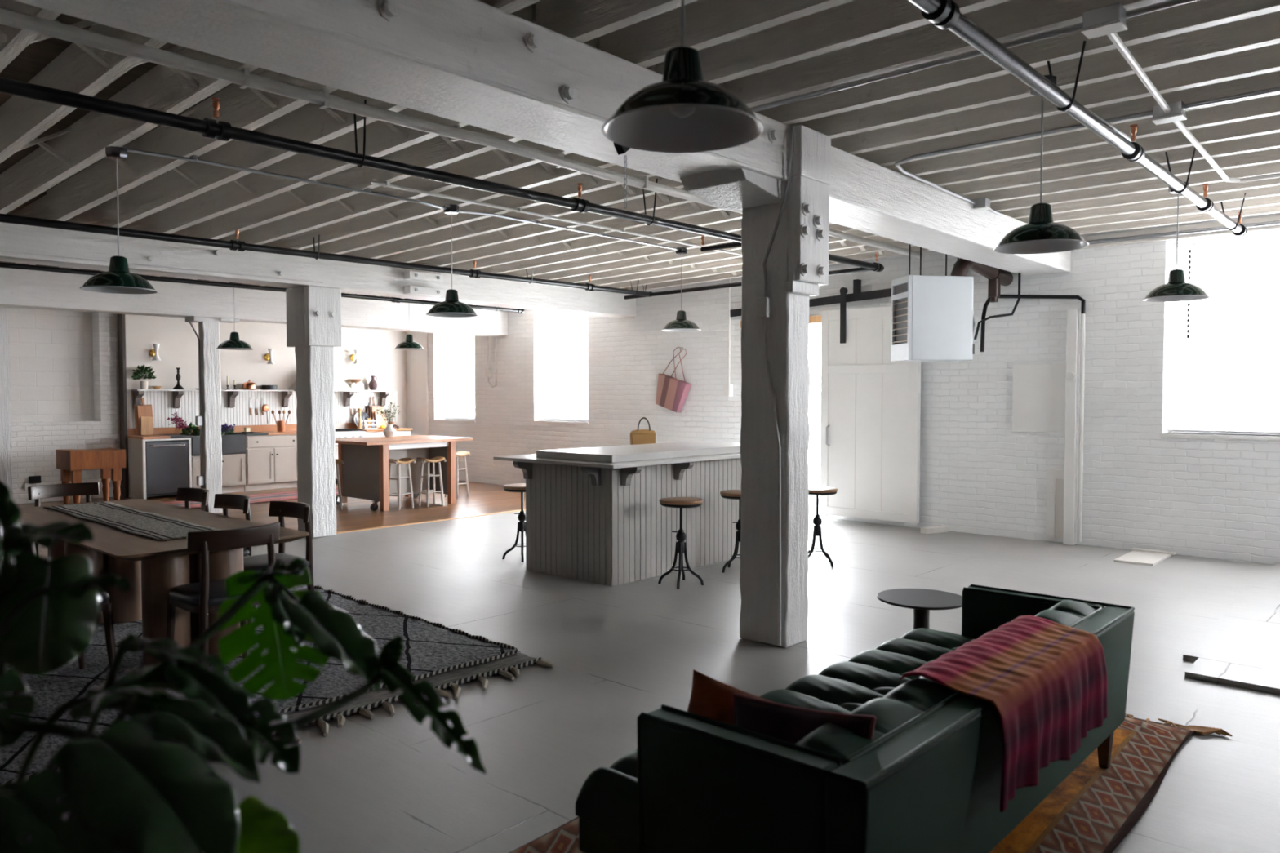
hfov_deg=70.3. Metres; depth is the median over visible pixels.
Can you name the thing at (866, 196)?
ceiling beam
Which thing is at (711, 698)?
throw pillow
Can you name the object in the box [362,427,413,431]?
countertop
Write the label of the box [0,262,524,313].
pipe
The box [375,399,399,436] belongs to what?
flower vase
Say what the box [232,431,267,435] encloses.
countertop
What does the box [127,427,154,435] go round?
backsplash
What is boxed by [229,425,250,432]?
backsplash
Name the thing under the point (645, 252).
joist
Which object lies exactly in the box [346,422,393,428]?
backsplash
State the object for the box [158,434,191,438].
countertop
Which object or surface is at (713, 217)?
joist
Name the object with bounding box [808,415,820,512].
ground
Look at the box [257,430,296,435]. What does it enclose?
countertop
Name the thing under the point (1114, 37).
conduit
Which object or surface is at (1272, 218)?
trim
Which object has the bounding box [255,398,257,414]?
kitchen knife
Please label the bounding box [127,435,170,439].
countertop
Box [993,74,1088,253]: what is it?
pendant lamp
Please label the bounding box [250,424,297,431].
backsplash
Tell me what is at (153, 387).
bowl
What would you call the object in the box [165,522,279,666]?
dining chair
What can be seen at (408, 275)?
block
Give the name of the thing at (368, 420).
packet
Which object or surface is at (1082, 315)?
conduit
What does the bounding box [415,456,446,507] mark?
stool
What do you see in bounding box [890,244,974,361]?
heater
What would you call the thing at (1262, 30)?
ceiling
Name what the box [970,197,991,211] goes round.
junction box
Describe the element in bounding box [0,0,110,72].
joist
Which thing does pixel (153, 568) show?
dining table
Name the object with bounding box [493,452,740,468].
island countertop
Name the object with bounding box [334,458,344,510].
stool
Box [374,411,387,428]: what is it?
cutting board
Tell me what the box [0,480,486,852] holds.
monstera plant
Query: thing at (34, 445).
wall
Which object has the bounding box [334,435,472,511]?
kitchen island
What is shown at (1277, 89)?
conduit
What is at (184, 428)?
flowers
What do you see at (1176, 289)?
pendant lamp
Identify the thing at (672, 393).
bag
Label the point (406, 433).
base cabinet
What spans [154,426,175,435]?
backsplash
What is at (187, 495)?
dining chair
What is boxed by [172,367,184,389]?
candlestick
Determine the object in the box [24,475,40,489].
box
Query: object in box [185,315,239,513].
column
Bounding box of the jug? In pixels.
[368,375,377,390]
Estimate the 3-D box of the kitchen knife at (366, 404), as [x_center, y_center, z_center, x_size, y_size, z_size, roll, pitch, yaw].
[-4.951,-0.354,16.435,0.016,0.232,0.042,2,3,42]
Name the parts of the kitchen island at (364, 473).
leg, panel, leg, knee panel, panel, leg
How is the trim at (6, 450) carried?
attached to the wall at (34, 445)
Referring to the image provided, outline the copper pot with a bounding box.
[242,379,256,390]
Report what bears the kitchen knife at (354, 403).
attached to the beadboard splash
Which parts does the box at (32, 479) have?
plate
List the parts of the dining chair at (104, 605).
leg, backrest, leg, seat frame, leg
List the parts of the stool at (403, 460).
leg, seat rail, leg, leg, seat, leg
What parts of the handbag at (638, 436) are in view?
bag frame, handle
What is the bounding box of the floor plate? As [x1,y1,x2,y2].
[1114,547,1176,565]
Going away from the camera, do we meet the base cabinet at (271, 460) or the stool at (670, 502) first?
the stool at (670, 502)
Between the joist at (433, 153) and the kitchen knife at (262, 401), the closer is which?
the joist at (433, 153)
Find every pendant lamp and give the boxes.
[80,146,157,293]
[216,282,253,350]
[394,297,424,350]
[426,204,477,317]
[601,0,764,152]
[661,247,701,331]
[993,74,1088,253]
[1142,181,1210,302]
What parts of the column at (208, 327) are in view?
plate, plate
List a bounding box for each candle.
[225,376,229,389]
[241,427,252,433]
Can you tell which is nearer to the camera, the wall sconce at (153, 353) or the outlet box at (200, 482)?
the outlet box at (200, 482)
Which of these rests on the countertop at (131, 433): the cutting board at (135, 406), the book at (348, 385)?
the cutting board at (135, 406)
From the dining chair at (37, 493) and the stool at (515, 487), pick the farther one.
the stool at (515, 487)
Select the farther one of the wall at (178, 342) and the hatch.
the wall at (178, 342)
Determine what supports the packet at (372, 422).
in the wire basket
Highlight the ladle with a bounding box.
[261,404,269,422]
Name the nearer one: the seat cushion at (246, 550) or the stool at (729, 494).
the seat cushion at (246, 550)
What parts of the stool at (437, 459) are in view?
seat rail, leg, leg, seat, leg, leg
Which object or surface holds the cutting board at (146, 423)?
on the countertop at (131, 433)
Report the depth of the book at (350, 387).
16.08 m
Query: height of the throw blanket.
0.343 m
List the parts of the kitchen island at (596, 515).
beadboard panel, beadboard panel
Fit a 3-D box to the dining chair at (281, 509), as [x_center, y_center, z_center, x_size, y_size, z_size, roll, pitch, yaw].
[-2.322,0.901,5.661,0.482,0.816,0.482,2,3,42]
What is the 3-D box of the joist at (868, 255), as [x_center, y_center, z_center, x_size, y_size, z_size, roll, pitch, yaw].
[1.983,-2.083,11.328,5.800,0.444,0.435,2,3,42]
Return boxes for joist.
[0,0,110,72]
[449,210,742,270]
[478,218,742,273]
[504,222,833,276]
[554,230,878,283]
[576,235,896,285]
[601,240,914,288]
[622,245,932,290]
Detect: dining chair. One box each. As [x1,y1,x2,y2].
[13,543,118,694]
[27,482,99,557]
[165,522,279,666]
[176,487,210,512]
[213,493,257,608]
[243,501,314,623]
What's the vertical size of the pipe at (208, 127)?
0.385 m
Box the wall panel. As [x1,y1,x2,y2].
[1012,363,1066,433]
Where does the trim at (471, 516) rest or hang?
on the floor
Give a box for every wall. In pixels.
[11,312,120,504]
[124,314,407,429]
[427,213,1279,564]
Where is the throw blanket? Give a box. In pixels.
[899,615,1107,812]
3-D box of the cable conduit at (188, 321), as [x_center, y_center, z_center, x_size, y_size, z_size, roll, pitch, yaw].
[-5.617,-0.343,11.466,0.022,2.006,0.150,2,3,42]
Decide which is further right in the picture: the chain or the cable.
the cable
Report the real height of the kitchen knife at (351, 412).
0.333 m
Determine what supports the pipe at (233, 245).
attached to the joist at (433, 153)
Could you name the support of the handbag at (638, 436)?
on the island countertop
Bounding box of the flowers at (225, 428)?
[221,422,235,435]
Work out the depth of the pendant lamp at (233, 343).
11.00 m
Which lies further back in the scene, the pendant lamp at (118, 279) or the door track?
the door track
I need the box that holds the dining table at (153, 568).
[19,498,309,666]
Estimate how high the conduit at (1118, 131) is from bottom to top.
0.085 m
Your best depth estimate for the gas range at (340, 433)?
15.51 m
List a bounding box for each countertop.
[127,427,170,439]
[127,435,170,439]
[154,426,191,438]
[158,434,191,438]
[229,425,267,435]
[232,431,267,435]
[250,424,297,435]
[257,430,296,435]
[346,422,413,431]
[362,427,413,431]
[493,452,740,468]
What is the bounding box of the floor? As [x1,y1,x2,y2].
[17,480,1279,852]
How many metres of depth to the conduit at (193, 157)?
6.76 m
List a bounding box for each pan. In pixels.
[262,385,277,390]
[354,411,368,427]
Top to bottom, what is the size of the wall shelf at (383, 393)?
0.289 m
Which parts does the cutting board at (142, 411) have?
handle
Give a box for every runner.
[43,501,219,541]
[161,487,338,508]
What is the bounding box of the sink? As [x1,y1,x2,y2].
[186,432,245,455]
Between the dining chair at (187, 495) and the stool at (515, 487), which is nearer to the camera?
the dining chair at (187, 495)
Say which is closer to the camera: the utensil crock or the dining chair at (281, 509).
the dining chair at (281, 509)
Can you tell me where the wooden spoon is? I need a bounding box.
[284,409,290,426]
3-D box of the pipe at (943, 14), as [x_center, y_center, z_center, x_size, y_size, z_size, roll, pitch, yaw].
[0.020,-1.538,2.062,0.191,0.314,15.170,2,3,42]
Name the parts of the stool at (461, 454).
leg, seat, leg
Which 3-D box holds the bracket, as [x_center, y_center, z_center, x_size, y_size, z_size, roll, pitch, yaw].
[-0.090,-1.359,4.369,0.060,0.098,0.120,2,3,42]
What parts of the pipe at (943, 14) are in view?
hanger rod, hanger rod, hanger rod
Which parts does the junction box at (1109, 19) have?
plate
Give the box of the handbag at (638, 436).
[630,417,656,444]
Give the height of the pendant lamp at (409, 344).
0.765 m
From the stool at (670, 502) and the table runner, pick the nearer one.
the table runner
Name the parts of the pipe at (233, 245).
hanger rod, hanger rod, hanger rod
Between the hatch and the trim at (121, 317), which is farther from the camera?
the trim at (121, 317)
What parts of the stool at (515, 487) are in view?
leg, seat, screw post, leg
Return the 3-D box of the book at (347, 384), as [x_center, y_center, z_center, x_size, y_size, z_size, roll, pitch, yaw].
[-5.063,-0.745,16.150,0.190,0.024,0.250,2,3,42]
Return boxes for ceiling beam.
[0,222,635,317]
[0,266,507,336]
[14,0,791,182]
[828,146,1071,275]
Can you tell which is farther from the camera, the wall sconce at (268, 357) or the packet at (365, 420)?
the packet at (365, 420)
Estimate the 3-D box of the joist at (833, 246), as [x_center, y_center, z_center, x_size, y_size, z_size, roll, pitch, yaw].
[1.421,-2.062,10.704,5.800,0.444,0.435,2,3,42]
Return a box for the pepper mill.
[357,405,361,429]
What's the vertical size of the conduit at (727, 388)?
1.600 m
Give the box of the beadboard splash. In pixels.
[128,390,397,428]
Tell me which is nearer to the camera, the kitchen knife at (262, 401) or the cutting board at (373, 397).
the kitchen knife at (262, 401)
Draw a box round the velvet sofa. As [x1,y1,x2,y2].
[575,584,1134,852]
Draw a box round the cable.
[755,125,794,645]
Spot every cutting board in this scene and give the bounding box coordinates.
[133,404,154,435]
[137,397,151,435]
[140,416,152,435]
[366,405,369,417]
[368,396,378,419]
[371,406,382,428]
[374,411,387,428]
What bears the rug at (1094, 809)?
on the floor
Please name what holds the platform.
on the floor
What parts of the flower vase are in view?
stem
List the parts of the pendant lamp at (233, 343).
cord, lamp shade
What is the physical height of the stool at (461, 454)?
0.672 m
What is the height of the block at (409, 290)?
0.090 m
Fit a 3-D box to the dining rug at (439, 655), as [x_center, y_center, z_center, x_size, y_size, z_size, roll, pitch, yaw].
[-3.273,1.307,5.611,4.916,0.040,3.198,2,3,44]
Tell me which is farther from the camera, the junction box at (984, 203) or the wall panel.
the wall panel
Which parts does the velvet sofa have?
seat, arm, frame, arm, leg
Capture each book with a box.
[346,383,364,385]
[348,385,363,386]
[350,386,364,388]
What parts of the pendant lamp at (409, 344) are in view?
lamp shade, cord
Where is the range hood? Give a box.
[288,371,352,391]
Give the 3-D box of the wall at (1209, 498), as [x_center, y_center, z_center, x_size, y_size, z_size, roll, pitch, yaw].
[2.232,-0.579,11.433,18.600,3.600,0.400,2,3,42]
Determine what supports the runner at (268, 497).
on the floor
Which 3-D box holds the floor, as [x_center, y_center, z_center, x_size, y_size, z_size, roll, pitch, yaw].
[-3.165,1.381,5.727,18.300,0.120,16.200,2,3,42]
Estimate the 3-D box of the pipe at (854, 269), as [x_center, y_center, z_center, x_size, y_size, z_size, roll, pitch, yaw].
[1.188,-1.841,11.387,3.751,0.237,0.072,2,3,42]
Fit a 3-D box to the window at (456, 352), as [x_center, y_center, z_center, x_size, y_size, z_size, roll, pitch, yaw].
[-3.258,-1.036,16.195,1.170,1.796,0.075,2,3,42]
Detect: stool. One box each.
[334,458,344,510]
[388,457,416,510]
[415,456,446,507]
[444,451,471,497]
[502,483,525,562]
[657,497,703,589]
[720,489,741,573]
[808,485,837,567]
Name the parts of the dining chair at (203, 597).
leg, leg, seat frame, backrest, leg, leg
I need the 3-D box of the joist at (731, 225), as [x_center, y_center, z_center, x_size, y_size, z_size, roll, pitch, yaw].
[0.297,-2.018,9.456,5.800,0.444,0.435,2,3,42]
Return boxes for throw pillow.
[687,669,774,725]
[732,693,876,743]
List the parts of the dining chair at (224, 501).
leg, backrest, leg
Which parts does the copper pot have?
pot lid, pot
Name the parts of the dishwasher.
handle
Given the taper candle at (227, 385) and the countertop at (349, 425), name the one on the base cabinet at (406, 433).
the countertop at (349, 425)
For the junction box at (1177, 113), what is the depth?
4.93 m
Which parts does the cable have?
cord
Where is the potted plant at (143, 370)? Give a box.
[131,364,156,389]
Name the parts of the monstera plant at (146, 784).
stem, stem, stem, stem, stem, stem, stem, stem, stem, stem, stem, stem, stem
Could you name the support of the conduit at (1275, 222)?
attached to the wall at (1209, 498)
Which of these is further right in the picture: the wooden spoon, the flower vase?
the flower vase
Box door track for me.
[729,263,954,316]
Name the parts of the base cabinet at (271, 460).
door, frame, drawer, door, frame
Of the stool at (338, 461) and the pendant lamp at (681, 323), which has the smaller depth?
the pendant lamp at (681, 323)
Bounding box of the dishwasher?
[145,440,189,497]
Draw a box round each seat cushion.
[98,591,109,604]
[168,577,240,606]
[243,547,249,556]
[243,552,309,571]
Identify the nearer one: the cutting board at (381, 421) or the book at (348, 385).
the book at (348, 385)
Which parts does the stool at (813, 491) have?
leg, leg, screw post, seat, leg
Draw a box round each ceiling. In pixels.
[0,0,1279,294]
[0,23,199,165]
[0,30,7,42]
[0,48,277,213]
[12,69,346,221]
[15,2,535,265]
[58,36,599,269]
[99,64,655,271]
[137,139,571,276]
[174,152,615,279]
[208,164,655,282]
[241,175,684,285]
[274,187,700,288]
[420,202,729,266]
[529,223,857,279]
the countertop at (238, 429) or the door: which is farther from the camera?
the countertop at (238, 429)
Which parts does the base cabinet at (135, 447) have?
panel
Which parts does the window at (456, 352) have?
bead chain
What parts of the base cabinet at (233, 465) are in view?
door, frame, door, frame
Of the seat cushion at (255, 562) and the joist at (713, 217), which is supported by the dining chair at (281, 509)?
the seat cushion at (255, 562)
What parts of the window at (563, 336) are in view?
bead chain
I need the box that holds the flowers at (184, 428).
[166,412,199,435]
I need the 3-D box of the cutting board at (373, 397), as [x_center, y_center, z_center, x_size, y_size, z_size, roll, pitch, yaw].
[-4.814,-0.258,16.474,0.098,0.575,0.200,2,3,42]
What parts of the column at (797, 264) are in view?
plate, plate, plate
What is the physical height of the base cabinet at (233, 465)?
0.600 m
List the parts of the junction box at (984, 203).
plate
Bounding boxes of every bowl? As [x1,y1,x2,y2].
[151,386,161,389]
[261,404,269,411]
[347,378,362,383]
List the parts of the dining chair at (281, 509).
leg, backrest, leg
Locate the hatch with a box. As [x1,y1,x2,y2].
[1045,469,1064,539]
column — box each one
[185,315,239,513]
[285,285,342,537]
[680,124,831,648]
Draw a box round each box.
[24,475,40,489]
[195,416,202,425]
[195,475,204,485]
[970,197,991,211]
[1080,2,1127,39]
[1151,100,1186,124]
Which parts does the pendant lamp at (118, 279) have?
cord, lamp shade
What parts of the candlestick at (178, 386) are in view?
stem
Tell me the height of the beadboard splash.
0.570 m
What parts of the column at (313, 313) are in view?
plate, plate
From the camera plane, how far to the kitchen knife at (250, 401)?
14.86 m
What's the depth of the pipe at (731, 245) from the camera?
8.05 m
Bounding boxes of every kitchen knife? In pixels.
[248,398,252,415]
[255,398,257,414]
[261,397,264,414]
[350,398,352,416]
[353,400,355,413]
[364,400,367,413]
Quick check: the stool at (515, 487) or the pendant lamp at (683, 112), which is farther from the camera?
the stool at (515, 487)
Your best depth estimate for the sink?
14.02 m
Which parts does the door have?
handle, rail, rail, rail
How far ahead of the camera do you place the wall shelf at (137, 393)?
13.97 m
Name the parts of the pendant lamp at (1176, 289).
lamp shade, cord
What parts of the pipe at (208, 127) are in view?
hanger rod, hanger rod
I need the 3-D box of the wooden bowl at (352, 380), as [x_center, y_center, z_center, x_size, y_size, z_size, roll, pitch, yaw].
[-5.067,-0.801,16.144,0.250,0.087,0.249,2,3,42]
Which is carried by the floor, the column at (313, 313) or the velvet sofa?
the column at (313, 313)
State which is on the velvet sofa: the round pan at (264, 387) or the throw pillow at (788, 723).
the throw pillow at (788, 723)
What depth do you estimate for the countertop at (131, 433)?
13.32 m
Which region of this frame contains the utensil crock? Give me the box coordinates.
[276,420,284,431]
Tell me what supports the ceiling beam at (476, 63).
on the column at (797, 264)
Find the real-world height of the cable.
3.062 m
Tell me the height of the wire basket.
0.142 m
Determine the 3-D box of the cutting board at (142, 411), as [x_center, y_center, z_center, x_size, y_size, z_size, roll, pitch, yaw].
[-7.394,-0.151,13.550,0.097,0.565,0.180,2,3,42]
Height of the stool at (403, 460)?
0.672 m
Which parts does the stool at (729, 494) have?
leg, seat, leg, screw post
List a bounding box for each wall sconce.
[148,343,161,360]
[263,348,275,364]
[350,350,359,364]
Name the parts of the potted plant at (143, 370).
pot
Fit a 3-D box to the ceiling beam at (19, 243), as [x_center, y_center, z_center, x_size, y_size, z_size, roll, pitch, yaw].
[-5.459,-1.560,7.422,0.386,0.330,15.800,2,3,42]
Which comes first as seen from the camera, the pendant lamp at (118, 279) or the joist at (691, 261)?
the pendant lamp at (118, 279)
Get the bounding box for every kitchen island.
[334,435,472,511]
[493,440,742,586]
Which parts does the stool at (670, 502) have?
leg, leg, seat, screw post, leg, leg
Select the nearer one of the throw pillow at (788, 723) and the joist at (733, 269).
the throw pillow at (788, 723)
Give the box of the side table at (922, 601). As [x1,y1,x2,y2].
[876,588,962,629]
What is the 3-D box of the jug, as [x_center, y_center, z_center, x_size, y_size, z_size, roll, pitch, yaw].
[-4.818,-0.784,16.406,0.156,0.262,0.158,2,3,42]
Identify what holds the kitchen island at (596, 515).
on the floor
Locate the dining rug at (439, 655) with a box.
[0,585,554,783]
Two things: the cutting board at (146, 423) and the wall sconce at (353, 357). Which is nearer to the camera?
the cutting board at (146, 423)
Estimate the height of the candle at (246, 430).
0.085 m
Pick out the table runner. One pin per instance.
(155, 526)
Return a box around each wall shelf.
[131,389,293,408]
[343,390,394,406]
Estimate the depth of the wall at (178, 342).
14.88 m
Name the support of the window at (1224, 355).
attached to the wall at (1209, 498)
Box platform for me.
[1182,561,1279,694]
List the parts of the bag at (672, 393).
handle, handle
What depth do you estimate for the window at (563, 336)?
14.40 m
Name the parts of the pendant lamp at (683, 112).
lamp shade, cord, bulb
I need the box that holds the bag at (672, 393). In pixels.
[655,346,691,412]
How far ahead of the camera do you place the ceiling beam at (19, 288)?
11.48 m
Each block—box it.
[55,447,125,504]
[404,270,443,283]
[404,284,444,297]
[920,525,948,533]
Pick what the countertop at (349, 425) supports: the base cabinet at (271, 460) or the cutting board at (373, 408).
the cutting board at (373, 408)
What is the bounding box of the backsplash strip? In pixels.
[175,426,199,434]
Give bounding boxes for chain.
[623,155,626,208]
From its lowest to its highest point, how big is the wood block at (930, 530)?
0.060 m
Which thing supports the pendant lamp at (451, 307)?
hanging from the conduit at (193, 157)
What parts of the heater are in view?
frame, hanger rod, hanger rod, casing, hanger rod, hanger rod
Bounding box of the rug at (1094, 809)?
[509,714,1231,852]
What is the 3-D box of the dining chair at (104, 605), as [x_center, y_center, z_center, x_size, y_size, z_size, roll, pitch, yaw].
[-3.033,0.936,4.661,0.482,0.816,0.482,2,3,38]
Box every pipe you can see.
[0,76,884,271]
[0,213,649,296]
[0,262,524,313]
[623,266,871,299]
[700,235,741,251]
[907,0,1248,237]
[951,257,1020,339]
[979,294,1085,351]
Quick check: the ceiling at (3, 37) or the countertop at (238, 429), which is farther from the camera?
the countertop at (238, 429)
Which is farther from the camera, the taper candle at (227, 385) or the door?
the taper candle at (227, 385)
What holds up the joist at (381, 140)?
attached to the ceiling at (1262, 30)
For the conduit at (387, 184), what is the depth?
7.63 m
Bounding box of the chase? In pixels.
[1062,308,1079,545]
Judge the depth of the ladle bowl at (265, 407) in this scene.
15.02 m
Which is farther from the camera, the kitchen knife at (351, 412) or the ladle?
the kitchen knife at (351, 412)
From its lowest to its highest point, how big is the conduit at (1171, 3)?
0.025 m
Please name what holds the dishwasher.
in the base cabinet at (135, 447)
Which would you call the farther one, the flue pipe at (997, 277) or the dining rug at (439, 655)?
the flue pipe at (997, 277)
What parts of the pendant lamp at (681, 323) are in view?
cord, lamp shade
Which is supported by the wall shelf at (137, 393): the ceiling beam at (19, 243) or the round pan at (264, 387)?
the round pan at (264, 387)
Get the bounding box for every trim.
[0,306,13,499]
[117,313,128,497]
[336,508,525,533]
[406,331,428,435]
[740,315,821,327]
[1075,214,1279,249]
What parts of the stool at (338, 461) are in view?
seat, leg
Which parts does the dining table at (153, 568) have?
leg, leg, leg, leg, leg, leg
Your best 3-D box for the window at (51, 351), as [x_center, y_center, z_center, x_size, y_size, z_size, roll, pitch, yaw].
[-8.738,-1.187,13.082,0.260,2.300,1.600,2,3,42]
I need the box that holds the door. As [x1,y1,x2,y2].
[819,287,920,525]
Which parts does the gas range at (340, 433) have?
oven door, control panel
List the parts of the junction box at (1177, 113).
plate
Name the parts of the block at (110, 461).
leg, leg, leg, leg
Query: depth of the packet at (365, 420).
16.06 m
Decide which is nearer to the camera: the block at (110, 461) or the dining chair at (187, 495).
the dining chair at (187, 495)
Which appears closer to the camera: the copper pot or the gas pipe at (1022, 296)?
the gas pipe at (1022, 296)
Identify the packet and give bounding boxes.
[361,419,368,428]
[366,417,371,428]
[370,419,375,428]
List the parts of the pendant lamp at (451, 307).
cord, lamp shade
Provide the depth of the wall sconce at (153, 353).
13.66 m
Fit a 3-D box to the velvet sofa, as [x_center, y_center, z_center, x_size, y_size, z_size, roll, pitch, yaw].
[0.903,1.063,3.162,0.934,0.663,2.249,2,3,42]
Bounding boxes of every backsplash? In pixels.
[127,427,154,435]
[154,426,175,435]
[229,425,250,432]
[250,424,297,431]
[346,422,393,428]
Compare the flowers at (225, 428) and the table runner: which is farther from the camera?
the flowers at (225, 428)
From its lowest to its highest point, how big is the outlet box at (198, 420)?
0.120 m
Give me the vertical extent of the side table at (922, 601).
0.500 m
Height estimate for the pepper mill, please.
0.410 m
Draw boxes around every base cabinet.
[127,437,191,499]
[191,453,245,493]
[244,434,297,491]
[365,430,410,436]
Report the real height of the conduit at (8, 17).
0.089 m
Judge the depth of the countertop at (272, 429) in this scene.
15.04 m
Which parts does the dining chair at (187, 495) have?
leg, leg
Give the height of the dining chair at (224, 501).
0.816 m
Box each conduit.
[0,6,923,258]
[122,146,678,250]
[187,319,202,475]
[369,180,742,255]
[723,278,733,395]
[752,0,1197,111]
[894,86,1279,216]
[1076,313,1085,542]
[1085,220,1279,244]
[1087,108,1134,142]
[1106,32,1279,182]
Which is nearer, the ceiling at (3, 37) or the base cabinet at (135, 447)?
the ceiling at (3, 37)
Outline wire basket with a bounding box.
[361,420,377,429]
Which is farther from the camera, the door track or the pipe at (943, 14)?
the door track
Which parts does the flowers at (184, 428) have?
stem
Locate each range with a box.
[334,428,365,484]
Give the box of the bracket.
[613,142,630,155]
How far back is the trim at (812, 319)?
11.16 m
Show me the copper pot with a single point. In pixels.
(249, 385)
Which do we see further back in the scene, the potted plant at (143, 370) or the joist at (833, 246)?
the potted plant at (143, 370)
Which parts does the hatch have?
hatch panel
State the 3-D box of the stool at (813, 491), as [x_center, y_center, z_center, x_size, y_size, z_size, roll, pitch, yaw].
[1.593,0.892,8.156,0.352,0.688,0.352,-1,2,-18]
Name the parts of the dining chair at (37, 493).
leg, backrest, leg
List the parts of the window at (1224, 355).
bead chain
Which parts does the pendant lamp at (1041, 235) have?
lamp shade, cord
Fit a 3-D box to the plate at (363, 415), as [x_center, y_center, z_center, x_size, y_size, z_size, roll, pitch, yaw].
[-4.987,-0.119,16.284,0.088,0.299,0.306,2,3,43]

